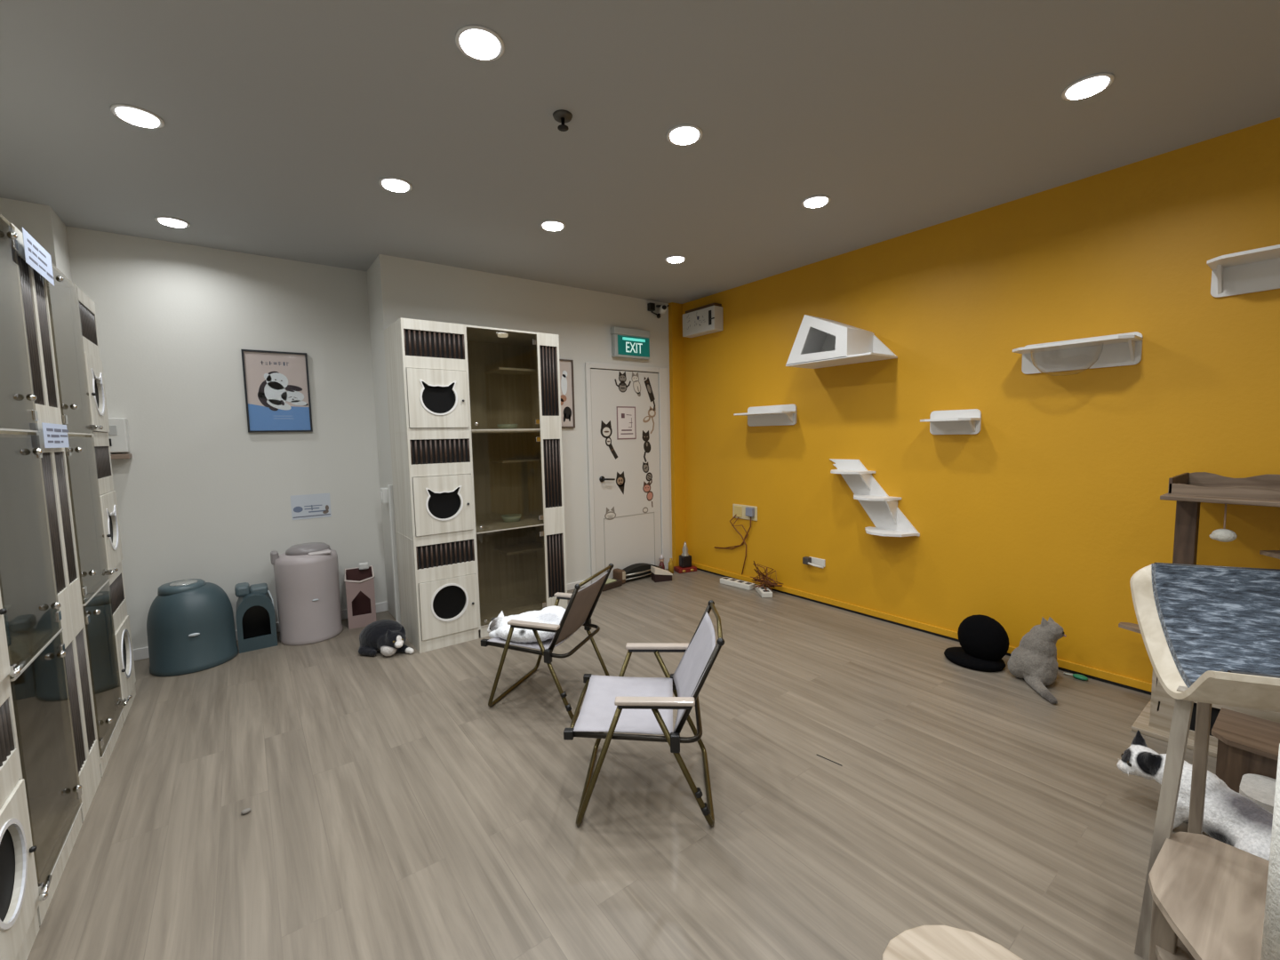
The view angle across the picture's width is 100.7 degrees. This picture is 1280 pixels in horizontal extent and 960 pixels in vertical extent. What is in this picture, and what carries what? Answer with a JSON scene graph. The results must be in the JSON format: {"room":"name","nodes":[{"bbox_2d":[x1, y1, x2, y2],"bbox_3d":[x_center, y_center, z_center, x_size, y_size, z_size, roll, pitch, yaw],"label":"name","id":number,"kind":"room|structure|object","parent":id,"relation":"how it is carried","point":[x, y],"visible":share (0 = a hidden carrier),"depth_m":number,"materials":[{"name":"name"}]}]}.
{"room":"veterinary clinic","nodes":[
{"label":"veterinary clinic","id":0,"kind":"room"},
{"bbox_2d":[65,225,387,649],"bbox_3d":[-2.875,-0.210,3.654,1.930,2.670,0.100,-5,6,-37],"label":"wall","id":1,"kind":"structure","parent":0,"point":[200,495],"depth_m":3.60,"materials":[{"name":"white paint"}]},
{"bbox_2d":[0,197,71,281],"bbox_3d":[-3.381,-0.143,3.002,0.333,2.670,0.338,-5,6,-37],"label":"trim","id":2,"kind":"structure","parent":1,"relation":"attached to","point":[40,221],"depth_m":2.84,"materials":[{"name":"white paint"}]},
{"bbox_2d":[108,417,132,459],"bbox_3d":[-3.255,-0.251,3.233,0.205,0.250,0.110,-5,6,-37],"label":"intercom","id":3,"kind":"object","parent":1,"relation":"attached to","point":[118,434],"visible":0.51,"depth_m":3.24,"materials":[{"name":"white plastic"}]},
{"bbox_2d":[132,601,387,661],"bbox_3d":[-2.681,1.074,3.820,1.597,0.075,0.014,-5,6,-37],"label":"baseboard","id":4,"kind":"structure","parent":1,"relation":"attached to","point":[140,653],"depth_m":3.85,"materials":[{"name":"white paint"}]},
{"bbox_2d":[240,349,312,432],"bbox_3d":[-2.574,-0.626,3.775,0.384,0.568,0.022,-5,6,-37],"label":"framed print","id":5,"kind":"object","parent":1,"relation":"attached to","point":[276,383],"visible":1,"depth_m":3.77,"materials":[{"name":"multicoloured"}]},
{"bbox_2d":[290,493,331,519],"bbox_3d":[-2.443,0.196,3.945,0.250,0.180,0.003,-5,6,-37],"label":"notice","id":6,"kind":"object","parent":1,"relation":"attached to","point":[308,506],"visible":1,"depth_m":3.94,"materials":[{"name":"grey paper"}]},
{"bbox_2d":[366,254,671,624],"bbox_3d":[-0.859,-0.356,4.870,2.764,2.670,0.573,-5,6,-37],"label":"wall","id":7,"kind":"structure","parent":0,"point":[582,319],"depth_m":4.42,"materials":[{"name":"white paint"}]},
{"bbox_2d":[379,487,388,503],"bbox_3d":[-1.907,0.115,3.965,0.055,0.110,0.100,-5,6,-37],"label":"light switch","id":8,"kind":"object","parent":7,"relation":"attached to","point":[384,495],"visible":0.88,"depth_m":3.93,"materials":[{"name":"white plastic"}]},
{"bbox_2d":[387,484,400,623],"bbox_3d":[-1.806,0.560,3.903,0.030,1.050,0.030,-5,6,-37],"label":"trim","id":9,"kind":"structure","parent":7,"relation":"attached to","point":[389,487],"depth_m":3.89,"materials":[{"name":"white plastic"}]},
{"bbox_2d":[559,359,575,427],"bbox_3d":[-0.730,-0.744,4.566,0.360,0.590,0.022,-5,6,-37],"label":"framed print","id":10,"kind":"object","parent":7,"relation":"attached to","point":[566,366],"visible":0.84,"depth_m":4.64,"materials":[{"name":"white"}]},
{"bbox_2d":[567,580,591,590],"bbox_3d":[-1.108,0.999,4.409,1.630,0.060,0.014,-5,6,-37],"label":"baseboard","id":11,"kind":"structure","parent":7,"relation":"attached to","point":[570,586],"depth_m":4.79,"materials":[{"name":"white paint"}]},
{"bbox_2d":[584,361,670,583],"bbox_3d":[-0.076,-0.069,5.079,0.945,2.030,0.069,-5,6,-37],"label":"door","id":12,"kind":"structure","parent":7,"relation":"in","point":[634,536],"depth_m":5.07,"materials":[{"name":"white paint"}]},
{"bbox_2d":[600,420,617,459],"bbox_3d":[-0.284,-0.371,4.927,0.192,0.368,0.001,-5,6,-37],"label":"sticker","id":13,"kind":"object","parent":12,"relation":"attached to","point":[606,430],"visible":1,"depth_m":4.92,"materials":[{"name":"black paper"}]},
{"bbox_2d":[604,506,615,519],"bbox_3d":[-0.279,0.312,4.979,0.130,0.125,0.001,-5,6,-37],"label":"sticker","id":14,"kind":"object","parent":12,"relation":"attached to","point":[611,514],"visible":1,"depth_m":4.98,"materials":[{"name":"brown"}]},
{"bbox_2d":[616,471,625,495],"bbox_3d":[-0.183,0.031,5.032,0.110,0.228,0.001,-5,6,-37],"label":"sticker","id":15,"kind":"object","parent":12,"relation":"attached to","point":[620,480],"visible":1,"depth_m":5.04,"materials":[{"name":"black paper"}]},
{"bbox_2d":[614,371,631,392],"bbox_3d":[-0.161,-0.921,4.981,0.190,0.198,0.001,-5,6,-37],"label":"sticker","id":16,"kind":"object","parent":12,"relation":"attached to","point":[622,386],"visible":1,"depth_m":4.98,"materials":[{"name":"black paper"}]},
{"bbox_2d":[616,406,636,439],"bbox_3d":[-0.128,-0.541,5.032,0.220,0.310,0.003,-5,6,-37],"label":"notice","id":17,"kind":"object","parent":12,"relation":"attached to","point":[626,415],"visible":1,"depth_m":5.03,"materials":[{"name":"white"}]},
{"bbox_2d":[631,371,640,396],"bbox_3d":[-0.035,-0.916,5.076,0.112,0.234,0.001,-5,6,-37],"label":"sticker","id":18,"kind":"object","parent":12,"relation":"attached to","point":[636,385],"visible":1,"depth_m":5.08,"materials":[{"name":"brown"}]},
{"bbox_2d":[642,507,647,512],"bbox_3d":[0.053,0.297,5.229,0.070,0.060,0.001,-5,6,-37],"label":"sticker","id":19,"kind":"object","parent":12,"relation":"attached to","point":[644,509],"visible":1,"depth_m":5.23,"materials":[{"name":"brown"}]},
{"bbox_2d":[642,430,650,462],"bbox_3d":[0.066,-0.332,5.194,0.106,0.315,0.001,-5,6,-37],"label":"sticker","id":20,"kind":"object","parent":12,"relation":"attached to","point":[645,436],"visible":1,"depth_m":5.19,"materials":[{"name":"black paper"}]},
{"bbox_2d":[642,461,652,480],"bbox_3d":[0.073,-0.084,5.217,0.122,0.198,0.001,-5,6,-37],"label":"sticker","id":21,"kind":"object","parent":12,"relation":"attached to","point":[645,466],"visible":1,"depth_m":5.21,"materials":[{"name":"black"}]},
{"bbox_2d":[642,479,653,507],"bbox_3d":[0.081,0.135,5.238,0.128,0.280,0.001,-5,6,-37],"label":"sticker","id":22,"kind":"object","parent":12,"relation":"attached to","point":[646,488],"visible":1,"depth_m":5.24,"materials":[{"name":"brown"}]},
{"bbox_2d":[642,406,655,433],"bbox_3d":[0.094,-0.588,5.197,0.162,0.275,0.001,-5,6,-37],"label":"sticker","id":23,"kind":"object","parent":12,"relation":"attached to","point":[652,412],"visible":1,"depth_m":5.21,"materials":[{"name":"beige paper"}]},
{"bbox_2d":[644,376,655,409],"bbox_3d":[0.095,-0.841,5.180,0.134,0.327,0.001,-5,6,-37],"label":"sticker","id":24,"kind":"object","parent":12,"relation":"attached to","point":[647,383],"visible":1,"depth_m":5.18,"materials":[{"name":"black paper"}]},
{"bbox_2d":[610,326,649,359],"bbox_3d":[-0.085,-1.282,4.990,0.420,0.268,0.062,-5,6,-37],"label":"exit sign","id":25,"kind":"object","parent":7,"relation":"attached to","point":[626,342],"visible":1,"depth_m":4.95,"materials":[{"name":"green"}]},
{"bbox_2d":[647,302,668,318],"bbox_3d":[0.205,-1.641,5.135,0.235,0.141,0.147,-5,6,-37],"label":"security camera","id":26,"kind":"object","parent":7,"relation":"attached to","point":[651,307],"visible":1,"depth_m":5.10,"materials":[{"name":"black plastic"}]},
{"bbox_2d":[668,302,685,566],"bbox_3d":[0.379,-0.428,5.405,0.137,2.670,0.055,-5,6,-37],"label":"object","id":27,"kind":"structure","parent":7,"relation":"attached to","point":[675,309],"depth_m":5.37,"materials":[{"name":"yellow paint"}]},
{"bbox_2d":[26,568,1216,959],"bbox_3d":[0.394,1.275,1.770,4.894,0.100,7.203,-5,6,-37],"label":"floor","id":28,"kind":"structure","parent":0,"point":[396,812],"depth_m":1.98,"materials":[{"name":"plastic"}]},
{"bbox_2d":[0,213,92,959],"bbox_3d":[-2.018,0.239,1.423,0.514,2.122,1.088,-5,6,-37],"label":"tall cabinet","id":29,"kind":"object","parent":28,"relation":"on","point":[46,793],"visible":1,"depth_m":1.88,"materials":[{"name":"laminate"}]},
{"bbox_2d":[2,604,11,646],"bbox_3d":[-2.067,0.491,1.511,0.300,0.128,0.360,-5,6,-37],"label":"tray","id":30,"kind":"object","parent":29,"relation":"in","point":[5,616],"visible":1,"depth_m":1.72,"materials":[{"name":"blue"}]},
{"bbox_2d":[0,698,14,767],"bbox_3d":[-1.634,0.683,1.316,0.016,0.151,0.381,-5,6,-37],"label":"vent grille","id":31,"kind":"object","parent":29,"relation":"attached to","point":[6,705],"depth_m":1.44,"materials":[{"name":"black"}]},
{"bbox_2d":[41,422,69,447],"bbox_3d":[-2.138,-0.162,1.946,0.002,0.087,0.333,-5,6,-37],"label":"note","id":32,"kind":"object","parent":29,"relation":"attached to","point":[55,436],"visible":1,"depth_m":1.93,"materials":[{"name":"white paper"}]},
{"bbox_2d":[31,263,135,799],"bbox_3d":[-2.673,0.178,2.291,0.514,2.122,1.088,-5,6,-37],"label":"tall cabinet","id":33,"kind":"object","parent":28,"relation":"on","point":[72,364],"visible":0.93,"depth_m":2.50,"materials":[{"name":"laminate"}]},
{"bbox_2d":[21,226,54,286],"bbox_3d":[-2.171,-0.800,1.918,0.002,0.115,0.340,-5,6,-37],"label":"note","id":34,"kind":"object","parent":33,"relation":"attached to","point":[36,257],"visible":1,"depth_m":1.90,"materials":[{"name":"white paper"}]},
{"bbox_2d":[78,300,97,345],"bbox_3d":[-2.728,-0.767,2.611,0.016,0.163,0.381,-5,6,-37],"label":"vent grille","id":35,"kind":"object","parent":33,"relation":"attached to","point":[87,324],"depth_m":2.61,"materials":[{"name":"black"}]},
{"bbox_2d":[93,446,111,479],"bbox_3d":[-2.714,-0.091,2.670,0.016,0.157,0.381,-5,6,-37],"label":"vent grille","id":36,"kind":"object","parent":33,"relation":"attached to","point":[101,454],"depth_m":2.67,"materials":[{"name":"black"}]},
{"bbox_2d":[109,573,124,615],"bbox_3d":[-2.700,0.584,2.728,0.016,0.151,0.381,-5,6,-37],"label":"vent grille","id":37,"kind":"object","parent":33,"relation":"attached to","point":[116,585],"depth_m":2.73,"materials":[{"name":"black"}]},
{"bbox_2d":[146,578,238,676],"bbox_3d":[-2.822,0.894,3.342,0.432,0.523,0.427,-5,6,-37],"label":"box","id":38,"kind":"object","parent":28,"relation":"on","point":[190,623],"visible":1,"depth_m":3.21,"materials":[{"name":"teal plastic"}]},
{"bbox_2d":[240,808,251,814],"bbox_3d":[-1.471,1.237,1.982,0.030,0.016,0.022,-5,6,-37],"label":"ball","id":39,"kind":"object","parent":28,"relation":"on","point":[248,810],"visible":1,"depth_m":1.98,"materials":[{"name":"grey"}]},
{"bbox_2d":[234,582,277,653],"bbox_3d":[-2.629,0.914,3.632,0.214,0.425,0.252,-5,6,-37],"label":"house","id":40,"kind":"structure","parent":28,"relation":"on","point":[255,615],"depth_m":3.58,"materials":[{"name":"teal plastic"}]},
{"bbox_2d":[270,542,342,645],"bbox_3d":[-2.349,0.780,3.752,0.398,0.660,0.389,-5,6,-37],"label":"litter bin","id":41,"kind":"object","parent":28,"relation":"on","point":[307,580],"visible":1,"depth_m":3.61,"materials":[{"name":"plastic"}]},
{"bbox_2d":[344,561,376,629],"bbox_3d":[-2.109,0.863,4.006,0.197,0.440,0.224,-4,6,-29],"label":"house","id":42,"kind":"object","parent":28,"relation":"on","point":[359,580],"visible":0.98,"depth_m":3.96,"materials":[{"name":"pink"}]},
{"bbox_2d":[358,619,414,655],"bbox_3d":[-1.656,1.031,3.486,0.399,0.199,0.280,-1,5,5],"label":"cat","id":43,"kind":"object","parent":28,"relation":"on","point":[386,636],"visible":1,"depth_m":3.40},
{"bbox_2d":[383,317,567,653],"bbox_3d":[-1.146,0.013,3.841,1.088,2.122,0.512,-5,6,-37],"label":"tall cabinet","id":44,"kind":"object","parent":28,"relation":"on","point":[450,386],"visible":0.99,"depth_m":3.66,"materials":[{"name":"laminate"}]},
{"bbox_2d":[403,328,464,359],"bbox_3d":[-1.309,-0.864,3.389,0.381,0.163,0.016,-5,6,-37],"label":"vent grille","id":45,"kind":"object","parent":44,"relation":"attached to","point":[418,343],"depth_m":3.38,"materials":[{"name":"black"}]},
{"bbox_2d":[409,438,470,464],"bbox_3d":[-1.295,-0.187,3.447,0.381,0.157,0.016,-5,6,-37],"label":"vent grille","id":46,"kind":"object","parent":44,"relation":"attached to","point":[422,451],"depth_m":3.44,"materials":[{"name":"black"}]},
{"bbox_2d":[416,538,474,569],"bbox_3d":[-1.281,0.487,3.505,0.381,0.151,0.016,-5,6,-37],"label":"vent grille","id":47,"kind":"object","parent":44,"relation":"attached to","point":[449,553],"depth_m":3.50,"materials":[{"name":"black"}]},
{"bbox_2d":[497,333,507,337],"bbox_3d":[-0.967,-1.018,3.741,0.072,0.022,0.072,-5,6,-37],"label":"lamp","id":48,"kind":"object","parent":44,"relation":"attached to","point":[500,335],"visible":1,"depth_m":3.72,"materials":[{"name":"white plastic"}]},
{"bbox_2d":[496,424,518,429],"bbox_3d":[-0.995,-0.396,3.990,0.156,0.045,0.156,-5,6,-37],"label":"bowl","id":49,"kind":"object","parent":44,"relation":"in","point":[500,426],"visible":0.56,"depth_m":3.93,"materials":[{"name":"grey"}]},
{"bbox_2d":[485,367,536,375],"bbox_3d":[-0.955,-0.830,4.062,0.368,0.016,0.266,-5,6,-37],"label":"shelf","id":50,"kind":"object","parent":44,"relation":"attached to","point":[500,371],"depth_m":4.05,"materials":[{"name":"laminate"}]},
{"bbox_2d":[501,513,521,522],"bbox_3d":[-0.980,0.292,4.050,0.156,0.045,0.156,-5,6,-37],"label":"bowl","id":51,"kind":"object","parent":44,"relation":"in","point":[508,517],"visible":1,"depth_m":4.00,"materials":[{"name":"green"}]},
{"bbox_2d":[489,457,540,463],"bbox_3d":[-0.941,-0.152,4.121,0.368,0.016,0.266,-5,6,-37],"label":"shelf","id":52,"kind":"object","parent":44,"relation":"attached to","point":[492,460],"depth_m":4.09,"materials":[{"name":"glass"}]},
{"bbox_2d":[493,541,543,555],"bbox_3d":[-0.927,0.535,4.180,0.368,0.016,0.266,-5,6,-37],"label":"shelf","id":53,"kind":"object","parent":44,"relation":"attached to","point":[511,548],"depth_m":4.17,"materials":[{"name":"laminate"}]},
{"bbox_2d":[480,563,613,719],"bbox_3d":[-0.469,0.809,2.820,0.570,0.684,0.512,1,5,20],"label":"armchair","id":54,"kind":"object","parent":28,"relation":"on","point":[582,603],"visible":0.89,"depth_m":2.66,"materials":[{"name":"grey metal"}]},
{"bbox_2d":[487,605,565,642],"bbox_3d":[-0.594,0.770,2.822,0.492,0.131,0.347,-1,5,1],"label":"cat","id":55,"kind":"object","parent":54,"relation":"on","point":[498,628],"visible":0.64,"depth_m":2.76},
{"bbox_2d":[602,577,622,591],"bbox_3d":[-0.288,0.943,4.813,0.120,0.068,0.240,3,7,43],"label":"case","id":56,"kind":"object","parent":28,"relation":"on","point":[611,583],"visible":0.59,"depth_m":4.79,"materials":[{"name":"brown"}]},
{"bbox_2d":[612,562,662,583],"bbox_3d":[-0.016,0.882,5.092,0.526,0.130,0.135,-5,6,-39],"label":"carrier","id":57,"kind":"object","parent":28,"relation":"on","point":[639,570],"visible":0.85,"depth_m":5.02,"materials":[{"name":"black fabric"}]},
{"bbox_2d":[563,600,724,826],"bbox_3d":[0.029,0.864,2.061,0.570,0.684,0.512,-1,5,3],"label":"armchair","id":58,"kind":"object","parent":28,"relation":"on","point":[611,705],"visible":1,"depth_m":1.98,"materials":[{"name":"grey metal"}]},
{"bbox_2d":[650,565,672,582],"bbox_3d":[0.205,0.881,5.024,0.176,0.135,0.116,-3,5,-17],"label":"box","id":59,"kind":"object","parent":28,"relation":"on","point":[658,574],"visible":1,"depth_m":4.97,"materials":[{"name":"black cardboard"}]},
{"bbox_2d":[658,554,664,569],"bbox_3d":[0.216,0.831,5.280,0.060,0.190,0.060,-5,6,-37],"label":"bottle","id":60,"kind":"object","parent":28,"relation":"on","point":[661,558],"visible":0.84,"depth_m":5.26,"materials":[{"name":"red"}]},
{"bbox_2d":[668,558,673,573],"bbox_3d":[0.307,0.851,5.262,0.056,0.150,0.056,-5,6,-37],"label":"bottle","id":61,"kind":"object","parent":28,"relation":"on","point":[670,563],"visible":0.84,"depth_m":5.24,"materials":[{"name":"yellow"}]},
{"bbox_2d":[673,542,696,573],"bbox_3d":[0.457,0.767,5.326,0.200,0.300,0.139,-3,5,-22],"label":"ornament","id":62,"kind":"object","parent":28,"relation":"on","point":[685,565],"visible":1,"depth_m":5.30,"materials":[{"name":"red"}]},
{"bbox_2d":[720,576,754,590],"bbox_3d":[0.876,0.932,4.787,0.090,0.047,0.330,-6,7,-43],"label":"power strip","id":63,"kind":"object","parent":28,"relation":"on","point":[745,585],"visible":1,"depth_m":4.75,"materials":[{"name":"white plastic"}]},
{"bbox_2d":[755,584,772,597],"bbox_3d":[1.059,0.949,4.545,0.090,0.047,0.240,-1,5,-2],"label":"power strip","id":64,"kind":"object","parent":28,"relation":"on","point":[762,591],"visible":0.93,"depth_m":4.45,"materials":[{"name":"white plastic"}]},
{"bbox_2d":[750,560,783,591],"bbox_3d":[1.081,0.820,4.552,0.162,0.208,0.282,-5,6,-37],"label":"cable tangle","id":65,"kind":"object","parent":64,"relation":"on","point":[763,580],"visible":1,"depth_m":4.55,"materials":[{"name":"brown plastic"}]},
{"bbox_2d":[882,925,1023,959],"bbox_3d":[0.638,1.113,0.974,0.263,0.350,0.340,-5,6,-37],"label":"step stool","id":66,"kind":"object","parent":28,"relation":"on","point":[924,942],"visible":1,"depth_m":1.06,"materials":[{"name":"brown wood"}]},
{"bbox_2d":[944,614,1009,671],"bbox_3d":[1.971,0.932,3.117,0.271,0.287,0.324,-5,6,-37],"label":"bed","id":67,"kind":"object","parent":28,"relation":"on","point":[983,640],"visible":1,"depth_m":3.04,"materials":[{"name":"black fabric"}]},
{"bbox_2d":[944,647,1005,671],"bbox_3d":[1.970,1.052,3.131,0.271,0.045,0.314,-5,6,-37],"label":"cushion","id":68,"kind":"object","parent":67,"relation":"on","point":[958,656],"depth_m":3.05,"materials":[{"name":"black fabric"}]},
{"bbox_2d":[1007,616,1066,703],"bbox_3d":[2.154,0.924,2.798,0.244,0.363,0.376,-1,5,-2],"label":"cat","id":69,"kind":"object","parent":28,"relation":"on","point":[1035,660],"visible":1,"depth_m":2.82},
{"bbox_2d":[1063,672,1087,679],"bbox_3d":[2.389,1.073,2.910,0.044,0.024,0.112,-5,6,-37],"label":"toy","id":70,"kind":"object","parent":28,"relation":"on","point":[1076,676],"visible":1,"depth_m":2.89,"materials":[{"name":"green"}]},
{"bbox_2d":[1116,729,1272,860],"bbox_3d":[1.898,1.078,1.675,0.255,0.253,0.651,-2,5,-6],"label":"cat","id":71,"kind":"object","parent":28,"relation":"on","point":[1231,818],"visible":0.62,"depth_m":1.68},
{"bbox_2d":[1118,472,1279,814],"bbox_3d":[2.402,0.581,2.059,0.980,1.150,0.925,-5,6,-37],"label":"tower","id":72,"kind":"object","parent":28,"relation":"on","point":[1244,743],"visible":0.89,"depth_m":2.15,"materials":[{"name":"brown wood"}]},
{"bbox_2d":[1129,562,1279,959],"bbox_3d":[1.450,0.767,0.993,0.716,1.001,0.970,1,5,22],"label":"cat tree","id":73,"kind":"object","parent":28,"relation":"on","point":[1211,634],"visible":1,"depth_m":1.30,"materials":[{"name":"brown wood"}]},
{"bbox_2d":[0,0,1279,303],"bbox_3d":[0.337,-1.484,1.533,4.894,0.100,7.203,-5,6,-37],"label":"ceiling","id":74,"kind":"structure","parent":0,"point":[284,120],"depth_m":2.16,"materials":[{"name":"grey paint"}]},
{"bbox_2d":[110,104,164,128],"bbox_3d":[-1.976,-1.429,2.089,0.156,0.008,0.156,-5,6,-37],"label":"recessed light","id":75,"kind":"object","parent":74,"relation":"in","point":[133,115],"visible":1,"depth_m":2.09,"materials":[{"name":"white paint"}]},
{"bbox_2d":[154,216,190,227],"bbox_3d":[-2.720,-1.500,3.088,0.156,0.008,0.156,-5,6,-37],"label":"recessed light","id":76,"kind":"object","parent":74,"relation":"in","point":[171,221],"visible":1,"depth_m":3.08,"materials":[{"name":"white paint"}]},
{"bbox_2d":[378,176,412,191],"bbox_3d":[-1.239,-1.496,2.693,0.156,0.008,0.156,-5,6,-37],"label":"recessed light","id":77,"kind":"object","parent":74,"relation":"in","point":[394,184],"visible":1,"depth_m":2.69,"materials":[{"name":"white paint"}]},
{"bbox_2d":[455,24,504,61],"bbox_3d":[-0.524,-1.429,1.741,0.156,0.008,0.156,-5,6,-37],"label":"recessed light","id":78,"kind":"object","parent":74,"relation":"in","point":[476,42],"visible":1,"depth_m":1.74,"materials":[{"name":"white paint"}]},
{"bbox_2d":[539,219,565,231],"bbox_3d":[-0.535,-1.559,3.254,0.156,0.008,0.156,-5,6,-37],"label":"recessed light","id":79,"kind":"object","parent":74,"relation":"in","point":[551,225],"visible":1,"depth_m":3.25,"materials":[{"name":"white paint"}]},
{"bbox_2d":[552,109,572,131],"bbox_3d":[-0.312,-1.448,2.147,0.080,0.050,0.080,-5,6,-37],"label":"sprinkler","id":80,"kind":"object","parent":74,"relation":"attached to","point":[563,116],"visible":1,"depth_m":2.14,"materials":[{"name":"grey metal"}]},
{"bbox_2d":[664,255,686,263],"bbox_3d":[0.263,-1.634,3.929,0.156,0.008,0.156,-5,6,-37],"label":"recessed light","id":81,"kind":"object","parent":74,"relation":"in","point":[675,259],"visible":1,"depth_m":3.93,"materials":[{"name":"white paint"}]},
{"bbox_2d":[666,124,702,145],"bbox_3d":[0.192,-1.492,2.298,0.156,0.008,0.156,-5,6,-37],"label":"recessed light","id":82,"kind":"object","parent":74,"relation":"in","point":[681,134],"visible":1,"depth_m":2.29,"materials":[{"name":"white paint"}]},
{"bbox_2d":[801,194,830,207],"bbox_3d":[0.992,-1.568,2.992,0.156,0.008,0.156,-5,6,-37],"label":"recessed light","id":83,"kind":"object","parent":74,"relation":"in","point":[820,200],"visible":1,"depth_m":2.99,"materials":[{"name":"white paint"}]},
{"bbox_2d":[1061,72,1114,100],"bbox_3d":[1.710,-1.500,2.029,0.156,0.008,0.156,-5,6,-37],"label":"recessed light","id":84,"kind":"object","parent":74,"relation":"in","point":[1090,85],"visible":1,"depth_m":2.02,"materials":[{"name":"white paint"}]},
{"bbox_2d":[682,117,1279,683],"bbox_3d":[2.422,-0.254,2.897,0.100,2.670,6.730,-5,6,-37],"label":"wall","id":85,"kind":"structure","parent":0,"point":[1052,509],"depth_m":3.09,"materials":[{"name":"yellow paint"}]},
{"bbox_2d":[682,303,723,337],"bbox_3d":[0.585,-1.505,5.008,0.136,0.245,0.445,-5,6,-37],"label":"wall box","id":86,"kind":"object","parent":85,"relation":"attached to","point":[707,319],"visible":1,"depth_m":4.93,"materials":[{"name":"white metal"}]},
{"bbox_2d":[714,504,757,574],"bbox_3d":[0.872,0.544,4.931,0.050,0.646,0.526,-5,6,-37],"label":"wall socket","id":87,"kind":"object","parent":85,"relation":"attached to","point":[739,511],"visible":1,"depth_m":4.84,"materials":[{"name":"beige plastic"}]},
{"bbox_2d":[734,505,742,517],"bbox_3d":[0.901,0.289,4.880,0.010,0.100,0.090,-5,6,-37],"label":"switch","id":88,"kind":"object","parent":87,"relation":"attached to","point":[738,509],"depth_m":4.87,"materials":[{"name":"white plastic"}]},
{"bbox_2d":[733,404,796,426],"bbox_3d":[1.024,-0.539,4.446,0.240,0.170,0.513,-5,6,-37],"label":"wall shelf","id":89,"kind":"object","parent":85,"relation":"attached to","point":[782,414],"visible":1,"depth_m":4.47,"materials":[{"name":"white paint"}]},
{"bbox_2d":[802,556,825,568],"bbox_3d":[1.390,0.659,4.242,0.063,0.068,0.178,-5,6,-37],"label":"wall outlet","id":90,"kind":"object","parent":85,"relation":"attached to","point":[815,562],"visible":1,"depth_m":4.25,"materials":[{"name":"white plastic"}]},
{"bbox_2d":[808,556,825,567],"bbox_3d":[1.417,0.654,4.248,0.012,0.060,0.150,-5,6,-37],"label":"outlet plate","id":91,"kind":"object","parent":90,"relation":"attached to","point":[820,562],"depth_m":4.23,"materials":[{"name":"white plastic"}]},
{"bbox_2d":[785,314,897,368],"bbox_3d":[1.421,-1.013,3.778,0.340,0.346,0.670,-5,6,-37],"label":"house","id":92,"kind":"object","parent":85,"relation":"attached to","point":[820,342],"visible":1,"depth_m":3.73,"materials":[{"name":"white paint"}]},
{"bbox_2d":[829,458,919,536],"bbox_3d":[1.600,0.114,3.785,0.200,0.507,0.693,-5,6,-37],"label":"steps","id":93,"kind":"structure","parent":85,"relation":"attached to","point":[883,509],"depth_m":3.79,"materials":[{"name":"white paint"}]},
{"bbox_2d":[691,561,1151,692],"bbox_3d":[2.420,1.041,2.952,0.014,0.044,6.475,-5,6,-37],"label":"baseboard","id":94,"kind":"structure","parent":85,"relation":"attached to","point":[1068,665],"depth_m":3.64,"materials":[{"name":"yellow paint"}]},
{"bbox_2d":[696,568,1151,695],"bbox_3d":[2.423,1.072,2.957,0.006,0.018,6.475,-5,6,-37],"label":"trim","id":95,"kind":"structure","parent":85,"relation":"attached to","point":[773,589],"depth_m":3.63,"materials":[{"name":"black plastic"}]},
{"bbox_2d":[920,408,981,434],"bbox_3d":[1.919,-0.359,3.306,0.200,0.154,0.295,-5,6,-37],"label":"wall shelf","id":96,"kind":"object","parent":85,"relation":"attached to","point":[952,421],"visible":1,"depth_m":3.33,"materials":[{"name":"white paint"}]},
{"bbox_2d":[1012,331,1143,375],"bbox_3d":[2.271,-0.649,2.791,0.215,0.199,0.507,-5,6,-37],"label":"wall shelf","id":97,"kind":"object","parent":85,"relation":"attached to","point":[1121,349],"visible":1,"depth_m":2.80,"materials":[{"name":"white paint"}]},
{"bbox_2d":[1030,344,1103,375],"bbox_3d":[2.246,-0.629,2.805,0.176,0.158,0.308,-5,6,-37],"label":"bowl","id":98,"kind":"object","parent":97,"relation":"on","point":[1046,357],"depth_m":2.87,"materials":[{"name":"clear plastic"}]},
{"bbox_2d":[1206,244,1279,297],"bbox_3d":[2.706,-0.891,2.178,0.220,0.150,0.515,-5,6,-37],"label":"wall shelf","id":99,"kind":"object","parent":85,"relation":"attached to","point":[1254,270],"visible":1,"depth_m":2.33,"materials":[{"name":"white paint"}]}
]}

